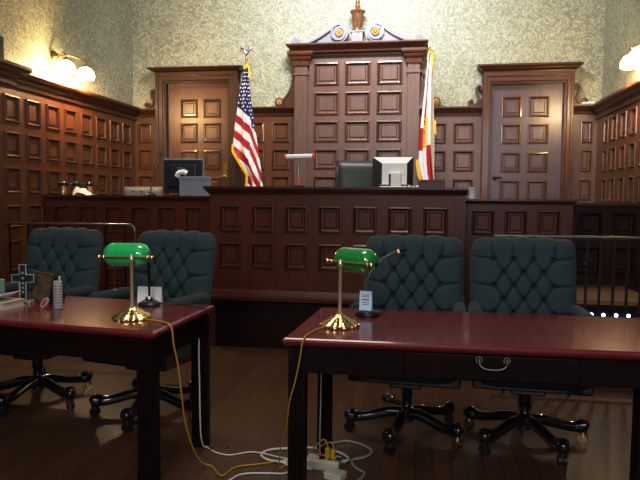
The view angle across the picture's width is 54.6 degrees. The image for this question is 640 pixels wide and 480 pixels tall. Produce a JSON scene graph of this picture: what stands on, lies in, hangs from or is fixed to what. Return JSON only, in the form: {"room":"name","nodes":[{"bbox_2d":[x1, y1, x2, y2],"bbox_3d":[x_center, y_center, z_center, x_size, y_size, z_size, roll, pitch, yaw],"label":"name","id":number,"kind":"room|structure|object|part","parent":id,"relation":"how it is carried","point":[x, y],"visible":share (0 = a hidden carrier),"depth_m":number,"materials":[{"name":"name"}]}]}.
{"room":"courtroom","nodes":[
{"label":"courtroom","id":0,"kind":"room"},
{"bbox_2d":[0,0,132,104],"bbox_3d":[-3.501,-1.402,2.937,0.100,5.000,11.250,1,4,9],"label":"wall","id":1,"kind":"structure","parent":0,"point":[97,32],"depth_m":7.05,"materials":[{"name":"paint"}]},
{"bbox_2d":[0,36,3,58],"bbox_3d":[-2.948,-1.720,5.486,0.150,0.210,0.260,1,4,9],"label":"wall speaker","id":2,"kind":"object","parent":1,"relation":"attached to","point":[1,37],"visible":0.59,"depth_m":5.57,"materials":[{"name":"black plastic"}]},
{"bbox_2d":[0,58,141,282],"bbox_3d":[-3.345,-0.176,3.018,0.170,2.545,11.100,1,4,9],"label":"wall paneling","id":3,"kind":"structure","parent":1,"relation":"attached to","point":[52,132],"depth_m":6.43,"materials":[{"name":"brown wood"}]},
{"bbox_3d":[-3.335,-1.353,2.939,0.170,0.185,11.100,1,4,9],"label":"cornice","id":4,"kind":"part","parent":3,"relation":"part of","materials":[{"name":"brown wood"}]},
{"bbox_2d":[51,51,94,80],"bbox_3d":[-2.689,-1.907,6.767,0.268,0.247,0.556,1,4,9],"label":"wall sconce","id":5,"kind":"object","parent":1,"relation":"attached to","point":[64,66],"visible":1,"depth_m":6.61,"materials":[{"name":"white glass"}]},
{"bbox_3d":[-2.702,-1.840,6.591,0.196,0.137,0.196,1,4,9],"label":"lamp shade","id":6,"kind":"part","parent":5,"relation":"part of","materials":[{"name":"white glass"}]},
{"bbox_3d":[-2.699,-1.967,6.780,0.042,0.085,0.390,3,4,30],"label":"arm","id":7,"kind":"part","parent":5,"relation":"part of","materials":[{"name":"gold metal"}]},
{"bbox_3d":[-2.625,-1.863,6.942,0.196,0.137,0.196,1,4,9],"label":"lamp shade","id":8,"kind":"part","parent":5,"relation":"part of","materials":[{"name":"white glass"}]},
{"bbox_2d":[0,346,632,479],"bbox_3d":[-0.485,1.198,2.671,6.240,0.100,11.350,1,4,9],"label":"floor","id":9,"kind":"structure","parent":0,"point":[41,438],"depth_m":3.51,"materials":[{"name":"brown wood"}]},
{"bbox_2d":[0,227,102,416],"bbox_3d":[-1.829,0.487,4.011,0.681,1.115,0.709,2,4,17],"label":"tufted chair","id":10,"kind":"object","parent":9,"relation":"on","point":[69,253],"visible":0.53,"depth_m":4.13,"materials":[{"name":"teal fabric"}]},
{"bbox_3d":[-2.095,0.459,4.108,0.086,0.352,0.384,2,4,17],"label":"armrest","id":11,"kind":"part","parent":10,"relation":"part of","materials":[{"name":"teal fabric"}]},
{"bbox_3d":[-1.851,0.617,3.976,0.550,0.130,0.540,2,4,17],"label":"seat","id":12,"kind":"part","parent":10,"relation":"part of","materials":[{"name":"teal fabric"}]},
{"bbox_3d":[-1.844,0.670,4.004,0.590,0.170,0.450,2,4,17],"label":"seat frame","id":13,"kind":"part","parent":10,"relation":"part of","materials":[{"name":"black paint"}]},
{"bbox_3d":[-1.761,0.222,4.231,0.594,0.615,0.216,2,4,17],"label":"backrest","id":14,"kind":"part","parent":10,"relation":"part of","materials":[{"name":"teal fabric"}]},
{"bbox_3d":[-1.696,0.930,4.166,0.339,0.106,0.086,-3,5,-42],"label":"leg","id":15,"kind":"part","parent":10,"relation":"part of","materials":[{"name":"black paint"}]},
{"bbox_3d":[-1.567,0.475,3.945,0.086,0.352,0.384,2,4,17],"label":"armrest","id":16,"kind":"part","parent":10,"relation":"part of","materials":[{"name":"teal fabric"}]},
{"bbox_2d":[2,222,135,289],"bbox_3d":[-2.297,0.384,5.677,1.316,1.086,0.038,1,4,9],"label":"metal railing","id":17,"kind":"object","parent":9,"relation":"on","point":[8,223],"visible":0.42,"depth_m":5.62,"materials":[{"name":"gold metal"}]},
{"bbox_3d":[-2.297,0.384,5.677,1.316,1.086,0.024,1,4,9],"label":"handrail","id":18,"kind":"part","parent":17,"relation":"part of","materials":[{"name":"silver metal"}]},
{"bbox_2d":[0,292,214,479],"bbox_3d":[-1.385,0.725,3.250,1.612,0.750,0.704,2,4,17],"label":"table","id":19,"kind":"object","parent":9,"relation":"on","point":[85,327],"visible":0.96,"depth_m":2.86,"materials":[{"name":"red wood"}]},
{"bbox_2d":[0,279,4,294],"bbox_3d":[-1.766,0.274,3.381,0.110,0.125,0.040,1,4,9],"label":"plaque","id":20,"kind":"object","parent":19,"relation":"on","point":[2,281],"visible":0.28,"depth_m":3.37,"materials":[{"name":"clear glass"}]},
{"bbox_2d":[0,297,24,310],"bbox_3d":[-1.658,0.330,3.219,0.173,0.038,0.155,2,4,15],"label":"closed book","id":21,"kind":"object","parent":19,"relation":"on","point":[6,303],"visible":1,"depth_m":3.20,"materials":[{"name":"beige paper"}]},
{"bbox_2d":[0,290,20,298],"bbox_3d":[-1.677,0.289,3.205,0.171,0.042,0.170,1,4,9],"label":"loose papers","id":22,"kind":"object","parent":21,"relation":"on","point":[10,293],"visible":1,"depth_m":3.21,"materials":[{"name":"white paper"}]},
{"bbox_2d":[11,264,35,303],"bbox_3d":[-1.594,0.235,3.340,0.122,0.212,0.054,0,4,-1],"label":"cross","id":23,"kind":"object","parent":19,"relation":"on","point":[23,277],"visible":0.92,"depth_m":3.33,"materials":[{"name":"black metal"}]},
{"bbox_2d":[40,298,48,307],"bbox_3d":[-1.421,0.324,3.201,0.044,0.054,0.018,1,4,6],"label":"oval award","id":24,"kind":"object","parent":19,"relation":"on","point":[45,301],"visible":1,"depth_m":3.20,"materials":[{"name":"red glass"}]},
{"bbox_2d":[31,271,64,302],"bbox_3d":[-1.495,0.258,3.403,0.154,0.168,0.106,2,4,23],"label":"plaque","id":25,"kind":"object","parent":19,"relation":"on","point":[43,286],"visible":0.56,"depth_m":3.37,"materials":[{"name":"gold metal"}]},
{"bbox_3d":[-1.512,0.259,3.379,0.143,0.168,0.046,2,4,23],"label":"plaque frame","id":26,"kind":"part","parent":25,"relation":"part of","materials":[{"name":"brown wood"}]},
{"bbox_2d":[53,276,62,308],"bbox_3d":[-1.347,0.269,3.186,0.047,0.169,0.047,2,4,24],"label":"holder","id":27,"kind":"object","parent":19,"relation":"on","point":[58,299],"visible":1,"depth_m":3.17,"materials":[{"name":"beige plastic"}]},
{"bbox_2d":[137,286,147,302],"bbox_3d":[-0.970,0.298,3.403,0.062,0.088,0.025,1,4,9],"label":"table card","id":28,"kind":"object","parent":19,"relation":"on","point":[142,293],"visible":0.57,"depth_m":3.40,"materials":[{"name":"white paper"}]},
{"bbox_3d":[-0.767,0.781,2.775,0.072,0.713,0.072,2,4,17],"label":"leg","id":29,"kind":"part","parent":19,"relation":"part of","materials":[{"name":"black wood"}]},
{"bbox_2d":[150,287,162,301],"bbox_3d":[-0.897,0.300,3.391,0.066,0.088,0.025,1,4,9],"label":"table card","id":30,"kind":"object","parent":19,"relation":"on","point":[156,292],"visible":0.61,"depth_m":3.38,"materials":[{"name":"white paper"}]},
{"bbox_2d":[138,261,228,449],"bbox_3d":[-0.733,0.587,3.280,0.500,1.067,0.120,2,4,17],"label":"table microphone","id":31,"kind":"object","parent":19,"relation":"on","point":[149,301],"visible":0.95,"depth_m":3.28,"materials":[{"name":"black plastic"}]},
{"bbox_3d":[-0.678,0.728,3.287,0.391,0.785,0.086,2,4,16],"label":"power cord","id":32,"kind":"part","parent":31,"relation":"part of","materials":[{"name":"black plastic"}]},
{"bbox_3d":[-0.637,0.746,3.310,0.072,0.713,0.072,2,4,17],"label":"leg","id":33,"kind":"part","parent":19,"relation":"part of","materials":[{"name":"black wood"}]},
{"bbox_2d":[97,243,329,475],"bbox_3d":[-0.503,0.573,2.960,1.120,1.105,0.309,0,4,-2],"label":"desk lamp","id":34,"kind":"object","parent":19,"relation":"on","point":[114,254],"visible":0.98,"depth_m":2.95,"materials":[{"name":"green glass"}]},
{"bbox_3d":[-0.984,0.177,2.969,0.011,0.136,0.011,1,4,3],"label":"pull chain","id":35,"kind":"part","parent":34,"relation":"part of","materials":[{"name":"gold metal"}]},
{"bbox_3d":[-0.935,0.070,3.005,0.228,0.113,0.116,1,4,3],"label":"lamp shade","id":36,"kind":"part","parent":34,"relation":"part of","materials":[{"name":"green glass"}]},
{"bbox_3d":[-0.893,0.197,2.945,0.026,0.254,0.026,1,4,3],"label":"stem","id":37,"kind":"part","parent":34,"relation":"part of","materials":[{"name":"gold metal"}]},
{"bbox_3d":[-0.402,0.746,2.970,0.904,0.761,0.206,0,4,-11],"label":"power cord","id":38,"kind":"part","parent":34,"relation":"part of","materials":[{"name":"yellow plastic"}]},
{"bbox_2d":[43,195,209,290],"bbox_3d":[-1.855,0.203,6.542,1.952,1.338,0.532,1,4,9],"label":"partition","id":39,"kind":"object","parent":9,"relation":"on","point":[146,213],"visible":0.3,"depth_m":6.30,"materials":[{"name":"brown wood"}]},
{"bbox_2d":[58,181,72,194],"bbox_3d":[-2.726,-0.556,6.616,0.132,0.152,0.104,2,4,22],"label":"coffee carafe","id":40,"kind":"object","parent":39,"relation":"on","point":[63,190],"visible":0.98,"depth_m":6.59,"materials":[{"name":"metal"}]},
{"bbox_3d":[-2.737,-0.606,6.617,0.080,0.054,0.080,0,4,-9],"label":"lid","id":41,"kind":"part","parent":40,"relation":"part of","materials":[{"name":"black plastic"}]},
{"bbox_2d":[71,181,85,194],"bbox_3d":[-2.609,-0.559,6.675,0.145,0.152,0.116,3,5,33],"label":"coffee carafe","id":42,"kind":"object","parent":39,"relation":"on","point":[75,184],"visible":0.71,"depth_m":6.65,"materials":[{"name":"metal"}]},
{"bbox_3d":[-2.621,-0.609,6.679,0.090,0.054,0.090,1,4,1],"label":"lid","id":43,"kind":"part","parent":42,"relation":"part of","materials":[{"name":"black plastic"}]},
{"bbox_2d":[73,187,91,194],"bbox_3d":[-2.489,-0.512,6.502,0.220,0.081,0.100,1,4,9],"label":"folded napkins","id":44,"kind":"object","parent":39,"relation":"on","point":[77,191],"visible":0.91,"depth_m":6.47,"materials":[{"name":"white fabric"}]},
{"bbox_2d":[84,181,97,194],"bbox_3d":[-2.503,-0.564,6.756,0.099,0.152,0.126,3,4,30],"label":"coffee carafe","id":45,"kind":"object","parent":39,"relation":"on","point":[88,184],"visible":0.85,"depth_m":6.72,"materials":[{"name":"metal"}]},
{"bbox_2d":[144,153,161,195],"bbox_3d":[-1.733,-0.683,6.449,0.194,0.446,0.120,1,4,9],"label":"microphone","id":46,"kind":"object","parent":39,"relation":"on","point":[150,193],"visible":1,"depth_m":6.43,"materials":[{"name":"black plastic"}]},
{"bbox_2d":[164,159,203,195],"bbox_3d":[-1.426,-0.653,6.447,0.424,0.390,0.170,1,4,6],"label":"computer monitor","id":47,"kind":"object","parent":39,"relation":"on","point":[173,168],"visible":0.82,"depth_m":6.43,"materials":[{"name":"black plastic"}]},
{"bbox_2d":[179,176,211,195],"bbox_3d":[-1.259,-0.541,6.260,0.301,0.196,0.126,1,4,9],"label":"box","id":48,"kind":"object","parent":39,"relation":"on","point":[188,185],"visible":0.89,"depth_m":6.20,"materials":[{"name":"grey plastic"}]},
{"bbox_3d":[-1.258,-0.624,6.254,0.301,0.031,0.126,1,4,9],"label":"lid","id":49,"kind":"part","parent":48,"relation":"part of","materials":[{"name":"blue cardboard"}]},
{"bbox_2d":[83,229,215,432],"bbox_3d":[-1.024,0.509,3.784,0.688,1.115,0.712,2,4,22],"label":"tufted chair","id":50,"kind":"object","parent":9,"relation":"on","point":[182,264],"visible":0.51,"depth_m":3.88,"materials":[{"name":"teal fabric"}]},
{"bbox_3d":[-1.294,0.480,3.902,0.086,0.352,0.384,2,4,22],"label":"armrest","id":51,"kind":"part","parent":50,"relation":"part of","materials":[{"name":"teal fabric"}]},
{"bbox_3d":[-1.064,0.639,3.749,0.550,0.130,0.540,2,4,22],"label":"seat","id":52,"kind":"part","parent":50,"relation":"part of","materials":[{"name":"teal fabric"}]},
{"bbox_3d":[-1.136,0.947,3.982,0.086,0.106,0.339,-2,4,-30],"label":"leg","id":53,"kind":"part","parent":50,"relation":"part of","materials":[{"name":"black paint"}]},
{"bbox_3d":[-1.055,0.692,3.776,0.590,0.170,0.450,2,4,22],"label":"seat frame","id":54,"kind":"part","parent":50,"relation":"part of","materials":[{"name":"black paint"}]},
{"bbox_3d":[-0.950,0.245,3.995,0.594,0.615,0.216,2,4,22],"label":"backrest","id":55,"kind":"part","parent":50,"relation":"part of","materials":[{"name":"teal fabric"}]},
{"bbox_3d":[-0.783,0.499,3.694,0.086,0.352,0.384,2,4,22],"label":"armrest","id":56,"kind":"part","parent":50,"relation":"part of","materials":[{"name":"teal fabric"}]},
{"bbox_2d":[198,338,286,458],"bbox_3d":[-0.350,0.763,3.175,0.598,0.699,0.077,1,4,13],"label":"cable","id":57,"kind":"object","parent":9,"relation":"on","point":[198,338],"visible":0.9,"depth_m":3.24,"materials":[{"name":"white plastic"}]},
{"bbox_2d":[229,459,287,479],"bbox_3d":[-0.284,1.117,2.970,0.448,0.023,0.122,-2,5,-37],"label":"cable","id":58,"kind":"object","parent":9,"relation":"on","point":[235,476],"visible":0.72,"depth_m":2.98,"materials":[{"name":"white plastic"}]},
{"bbox_2d":[260,446,349,470],"bbox_3d":[-0.080,1.093,3.163,0.464,0.050,0.271,1,4,11],"label":"power strip","id":59,"kind":"object","parent":9,"relation":"on","point":[314,461],"visible":0.7,"depth_m":3.05,"materials":[{"name":"beige plastic"}]},
{"bbox_2d":[323,467,346,479],"bbox_3d":[0.065,1.116,2.950,0.107,0.036,0.070,3,5,31],"label":"power adapter","id":60,"kind":"object","parent":9,"relation":"on","point":[332,473],"visible":1,"depth_m":2.93,"materials":[{"name":"beige plastic"}]},
{"bbox_2d":[203,186,467,348],"bbox_3d":[0.133,0.241,5.601,2.272,1.425,0.655,1,4,9],"label":"bench","id":61,"kind":"object","parent":9,"relation":"on","point":[271,273],"visible":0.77,"depth_m":5.37,"materials":[{"name":"brown wood"}]},
{"bbox_2d":[284,153,314,186],"bbox_3d":[-0.185,-0.626,5.572,0.270,0.302,0.100,1,4,9],"label":"lamp","id":62,"kind":"object","parent":61,"relation":"on","point":[286,156],"visible":1,"depth_m":5.55,"materials":[{"name":"white metal"}]},
{"bbox_3d":[0.119,0.478,5.568,2.265,0.095,0.555,1,4,9],"label":"moulding","id":63,"kind":"part","parent":61,"relation":"part of","materials":[{"name":"brown wood"}]},
{"bbox_2d":[372,157,413,186],"bbox_3d":[0.641,-0.603,5.511,0.364,0.280,0.200,1,4,12],"label":"computer monitor","id":64,"kind":"object","parent":61,"relation":"on","point":[387,171],"visible":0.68,"depth_m":5.47,"materials":[{"name":"plastic"}]},
{"bbox_2d":[420,180,444,186],"bbox_3d":[0.998,-0.497,5.511,0.216,0.074,0.106,1,4,9],"label":"wooden box","id":65,"kind":"object","parent":61,"relation":"on","point":[423,183],"visible":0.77,"depth_m":5.46,"materials":[{"name":"brown wood"}]},
{"bbox_2d":[332,440,372,479],"bbox_3d":[0.190,1.115,3.138,0.222,0.012,0.523,0,4,-11],"label":"cable","id":66,"kind":"object","parent":9,"relation":"on","point":[340,441],"visible":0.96,"depth_m":3.19,"materials":[{"name":"white plastic"}]},
{"bbox_2d":[344,234,465,455],"bbox_3d":[0.477,0.542,3.494,0.686,1.115,0.719,1,4,13],"label":"tufted chair","id":67,"kind":"object","parent":9,"relation":"on","point":[427,276],"visible":0.63,"depth_m":3.62,"materials":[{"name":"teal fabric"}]},
{"bbox_3d":[0.229,0.516,3.563,0.086,0.352,0.384,1,4,13],"label":"armrest","id":68,"kind":"part","parent":67,"relation":"part of","materials":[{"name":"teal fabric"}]},
{"bbox_3d":[0.488,0.726,3.477,0.590,0.170,0.450,1,4,13],"label":"seat frame","id":69,"kind":"part","parent":67,"relation":"part of","materials":[{"name":"black paint"}]},
{"bbox_3d":[0.483,0.673,3.449,0.550,0.130,0.540,1,4,13],"label":"seat","id":70,"kind":"part","parent":67,"relation":"part of","materials":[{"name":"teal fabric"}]},
{"bbox_3d":[0.553,0.277,3.708,0.594,0.615,0.216,1,4,13],"label":"backrest","id":71,"kind":"part","parent":67,"relation":"part of","materials":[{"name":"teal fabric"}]},
{"bbox_3d":[0.651,0.987,3.617,0.339,0.106,0.086,-2,4,-30],"label":"leg","id":72,"kind":"part","parent":67,"relation":"part of","materials":[{"name":"black paint"}]},
{"bbox_3d":[0.767,0.530,3.438,0.086,0.352,0.384,1,4,13],"label":"armrest","id":73,"kind":"part","parent":67,"relation":"part of","materials":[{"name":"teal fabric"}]},
{"bbox_2d":[282,307,639,479],"bbox_3d":[0.779,0.771,2.844,1.775,0.750,0.794,1,4,9],"label":"table","id":74,"kind":"object","parent":9,"relation":"on","point":[591,351],"visible":0.99,"depth_m":2.56,"materials":[{"name":"red wood"}]},
{"bbox_3d":[-0.095,0.795,2.652,0.074,0.712,0.074,1,4,9],"label":"leg","id":75,"kind":"part","parent":74,"relation":"part of","materials":[{"name":"black wood"}]},
{"bbox_3d":[0.028,0.755,3.259,0.074,0.712,0.074,1,4,9],"label":"leg","id":76,"kind":"part","parent":74,"relation":"part of","materials":[{"name":"black wood"}]},
{"bbox_2d":[277,247,378,469],"bbox_3d":[-0.015,0.585,2.856,0.461,1.105,0.493,-2,4,-28],"label":"desk lamp","id":77,"kind":"object","parent":74,"relation":"on","point":[345,259],"visible":0.98,"depth_m":2.77,"materials":[{"name":"green glass"}]},
{"bbox_3d":[-0.091,0.758,2.847,0.261,0.760,0.569,1,4,9],"label":"power cord","id":78,"kind":"part","parent":77,"relation":"part of","materials":[{"name":"yellow rubber"}]},
{"bbox_3d":[0.091,0.215,2.807,0.026,0.254,0.026,4,5,43],"label":"stem","id":79,"kind":"part","parent":77,"relation":"part of","materials":[{"name":"gold metal"}]},
{"bbox_3d":[0.162,0.091,2.823,0.228,0.113,0.116,4,5,43],"label":"lamp shade","id":80,"kind":"part","parent":77,"relation":"part of","materials":[{"name":"green glass"}]},
{"bbox_2d":[319,374,344,462],"bbox_3d":[0.055,0.771,3.122,0.035,0.700,0.196,-3,5,-42],"label":"cable","id":81,"kind":"object","parent":74,"relation":"hanging from","point":[321,374],"visible":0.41,"depth_m":3.20,"materials":[{"name":"plastic"}]},
{"bbox_2d":[355,247,407,317],"bbox_3d":[0.301,0.204,3.061,0.254,0.343,0.128,1,4,9],"label":"table microphone","id":82,"kind":"object","parent":74,"relation":"on","point":[373,313],"visible":0.87,"depth_m":3.04,"materials":[{"name":"black plastic"}]},
{"bbox_2d":[359,291,371,310],"bbox_3d":[0.227,0.299,3.066,0.062,0.096,0.023,2,4,23],"label":"table card","id":83,"kind":"object","parent":82,"relation":"on","point":[365,303],"visible":1,"depth_m":3.06,"materials":[{"name":"white paper"}]},
{"bbox_3d":[0.684,0.512,2.484,0.680,0.102,0.022,1,4,8],"label":"drawer","id":84,"kind":"part","parent":74,"relation":"part of","materials":[{"name":"black wood"}]},
{"bbox_3d":[0.686,0.490,2.457,0.144,0.053,0.038,1,4,9],"label":"drawer handle","id":85,"kind":"part","parent":74,"relation":"part of","materials":[{"name":"silver metal"}]},
{"bbox_3d":[1.290,0.820,2.470,0.074,0.712,0.074,1,4,9],"label":"leg","id":86,"kind":"part","parent":74,"relation":"part of","materials":[{"name":"black wood"}]},
{"bbox_2d":[463,199,577,311],"bbox_3d":[1.760,0.297,5.633,0.947,1.336,0.480,1,4,9],"label":"partition","id":87,"kind":"object","parent":9,"relation":"on","point":[483,217],"visible":0.29,"depth_m":5.40,"materials":[{"name":"brown wood"}]},
{"bbox_2d":[468,187,476,198],"bbox_3d":[1.344,-0.416,5.485,0.077,0.101,0.077,1,4,9],"label":"paper cup","id":88,"kind":"object","parent":87,"relation":"on","point":[471,190],"visible":1,"depth_m":5.46,"materials":[{"name":"white paper"}]},
{"bbox_2d":[463,236,593,465],"bbox_3d":[1.146,0.554,3.401,0.676,1.115,0.674,1,4,11],"label":"tufted chair","id":89,"kind":"object","parent":9,"relation":"on","point":[521,274],"visible":0.73,"depth_m":3.53,"materials":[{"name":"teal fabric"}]},
{"bbox_3d":[0.860,0.529,3.452,0.086,0.352,0.384,1,4,11],"label":"armrest","id":90,"kind":"part","parent":89,"relation":"part of","materials":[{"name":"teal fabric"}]},
{"bbox_3d":[0.973,1.011,3.309,0.338,0.106,0.086,-2,5,-34],"label":"leg","id":91,"kind":"part","parent":89,"relation":"part of","materials":[{"name":"black paint"}]},
{"bbox_3d":[1.178,0.290,3.608,0.594,0.615,0.216,1,4,11],"label":"backrest","id":92,"kind":"part","parent":89,"relation":"part of","materials":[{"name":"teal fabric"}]},
{"bbox_3d":[1.122,0.738,3.375,0.590,0.170,0.450,1,4,11],"label":"seat frame","id":93,"kind":"part","parent":89,"relation":"part of","materials":[{"name":"black paint"}]},
{"bbox_3d":[1.118,0.685,3.346,0.550,0.130,0.540,1,4,11],"label":"seat","id":94,"kind":"part","parent":89,"relation":"part of","materials":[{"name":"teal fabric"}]},
{"bbox_3d":[1.403,0.541,3.345,0.086,0.352,0.384,1,4,11],"label":"armrest","id":95,"kind":"part","parent":89,"relation":"part of","materials":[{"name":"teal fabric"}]},
{"bbox_2d":[494,234,639,396],"bbox_3d":[1.952,0.521,4.134,1.560,1.096,0.038,1,4,9],"label":"metal railing","id":96,"kind":"object","parent":9,"relation":"on","point":[628,238],"visible":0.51,"depth_m":4.12,"materials":[{"name":"black metal"}]},
{"bbox_3d":[1.956,-0.015,4.098,1.560,0.021,0.022,1,4,9],"label":"handrail","id":97,"kind":"part","parent":96,"relation":"part of","materials":[{"name":"silver metal"}]},
{"bbox_2d":[572,203,639,292],"bbox_3d":[2.592,0.325,5.538,0.770,1.308,0.145,1,4,9],"label":"wall","id":98,"kind":"structure","parent":9,"relation":"on","point":[589,219],"depth_m":5.48,"materials":[{"name":"brown wood"}]},
{"bbox_2d":[577,285,638,317],"bbox_3d":[2.189,0.717,5.063,0.800,0.583,0.941,1,4,9],"label":"wooden step","id":99,"kind":"structure","parent":9,"relation":"on","point":[592,290],"depth_m":4.65,"materials":[{"name":"brown wood"}]},
{"bbox_3d":[2.149,0.557,4.606,0.360,0.040,0.049,1,4,9],"label":"indicator strip","id":100,"kind":"part","parent":99,"relation":"part of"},
{"bbox_3d":[0.196,0.711,6.842,5.940,0.320,2.549,1,4,9],"label":"trim","id":101,"kind":"structure","parent":9,"relation":"on","visible":0},
{"bbox_2d":[231,47,262,185],"bbox_3d":[-0.885,-0.965,7.794,0.371,2.877,0.260,3,5,33],"label":"flag","id":102,"kind":"object","parent":101,"relation":"on","point":[244,148],"visible":0.93,"depth_m":7.74,"materials":[{"name":"multicoloured fabric"}]},
{"bbox_3d":[-0.906,-2.099,7.716,0.096,0.173,0.058,3,4,29],"label":"cord","id":103,"kind":"part","parent":102,"relation":"part of","materials":[{"name":"gold fabric"}]},
{"bbox_2d":[335,161,379,186],"bbox_3d":[0.400,-0.123,6.385,0.630,1.410,0.609,1,4,1],"label":"chair","id":104,"kind":"object","parent":101,"relation":"on","point":[347,173],"visible":0.2,"depth_m":6.54,"materials":[{"name":"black leather"}]},
{"bbox_2d":[416,40,435,180],"bbox_3d":[1.286,-0.931,7.466,0.260,2.890,0.260,1,4,9],"label":"flag","id":105,"kind":"object","parent":101,"relation":"on","point":[425,162],"visible":0.87,"depth_m":7.38,"materials":[{"name":"multicoloured fabric"}]},
{"bbox_3d":[1.307,-2.107,7.349,0.080,0.258,0.042,3,5,33],"label":"cord","id":106,"kind":"part","parent":105,"relation":"part of","materials":[{"name":"gold fabric"}]},
{"bbox_2d":[132,0,604,158],"bbox_3d":[0.436,-1.714,8.039,6.240,5.000,0.100,1,4,9],"label":"wall","id":107,"kind":"structure","parent":0,"point":[463,35],"depth_m":7.85,"materials":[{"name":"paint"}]},
{"bbox_2d":[144,65,243,195],"bbox_3d":[-1.697,-0.927,8.283,1.398,2.700,0.195,1,4,9],"label":"door","id":108,"kind":"structure","parent":107,"relation":"in","point":[195,107],"depth_m":8.28,"materials":[{"name":"brown wood"}]},
{"bbox_3d":[-1.639,-2.236,8.179,1.300,0.073,0.180,1,4,9],"label":"cornice","id":109,"kind":"part","parent":108,"relation":"part of","materials":[{"name":"brown wood"}]},
{"bbox_3d":[-1.266,-0.908,8.283,0.056,0.230,0.008,1,4,9],"label":"lock plate","id":110,"kind":"part","parent":108,"relation":"part of","materials":[{"name":"gold metal"}]},
{"bbox_2d":[135,106,293,186],"bbox_3d":[-1.417,-0.496,8.289,2.250,2.505,0.100,1,4,9],"label":"trim","id":111,"kind":"structure","parent":107,"relation":"attached to","point":[274,126],"depth_m":8.16,"materials":[{"name":"brown wood"}]},
{"bbox_3d":[-1.367,-1.693,8.201,2.170,0.105,0.100,1,4,9],"label":"cornice","id":112,"kind":"part","parent":111,"relation":"part of","materials":[{"name":"brown wood"}]},
{"bbox_2d":[275,0,440,186],"bbox_3d":[0.447,-1.282,7.876,2.116,3.522,0.265,1,4,9],"label":"wall paneling","id":113,"kind":"structure","parent":107,"relation":"attached to","point":[357,99],"depth_m":7.87,"materials":[{"name":"brown wood"}]},
{"bbox_2d":[418,104,597,202],"bbox_3d":[2.265,-0.409,7.697,2.170,2.475,0.100,1,4,9],"label":"wall paneling","id":114,"kind":"structure","parent":107,"relation":"attached to","point":[457,138],"depth_m":7.73,"materials":[{"name":"brown wood"}]},
{"bbox_3d":[2.236,-1.592,7.623,2.090,0.105,0.100,1,4,9],"label":"cornice","id":115,"kind":"part","parent":114,"relation":"part of","materials":[{"name":"brown wood"}]},
{"bbox_2d":[468,62,587,198],"bbox_3d":[2.522,-0.811,7.606,1.416,2.635,0.195,1,4,9],"label":"door","id":116,"kind":"structure","parent":107,"relation":"in","point":[528,110],"depth_m":7.62,"materials":[{"name":"brown wood"}]},
{"bbox_3d":[2.531,-2.072,7.513,1.220,0.107,0.180,1,4,9],"label":"cornice","id":117,"kind":"part","parent":116,"relation":"part of","materials":[{"name":"brown wood"}]},
{"bbox_2d":[602,0,639,98],"bbox_3d":[2.559,-1.283,1.962,0.100,5.000,11.250,1,4,9],"label":"wall","id":118,"kind":"structure","parent":0,"point":[622,17],"depth_m":6.89,"materials":[{"name":"paint"}]},
{"bbox_2d":[590,79,639,202],"bbox_3d":[2.409,-0.021,2.095,0.130,2.460,11.100,1,4,9],"label":"wall paneling","id":119,"kind":"structure","parent":118,"relation":"attached to","point":[617,176],"depth_m":6.62,"materials":[{"name":"brown wood"}]},
{"bbox_3d":[2.419,-1.173,2.017,0.130,0.150,11.100,1,4,9],"label":"cornice","id":120,"kind":"part","parent":119,"relation":"part of","materials":[{"name":"brown wood"}]},
{"bbox_2d":[620,43,639,69],"bbox_3d":[3.009,-1.775,5.851,0.268,0.247,0.516,1,4,9],"label":"wall sconce","id":121,"kind":"object","parent":118,"relation":"attached to","point":[631,61],"visible":1,"depth_m":5.93,"materials":[{"name":"white glass"}]},
{"bbox_3d":[3.018,-1.731,6.015,0.196,0.137,0.196,1,4,9],"label":"lamp shade","id":122,"kind":"part","parent":121,"relation":"part of","materials":[{"name":"white glass"}]},
{"bbox_3d":[2.947,-1.710,5.703,0.196,0.137,0.196,1,4,9],"label":"lamp shade","id":123,"kind":"part","parent":121,"relation":"part of","materials":[{"name":"white glass"}]}
]}

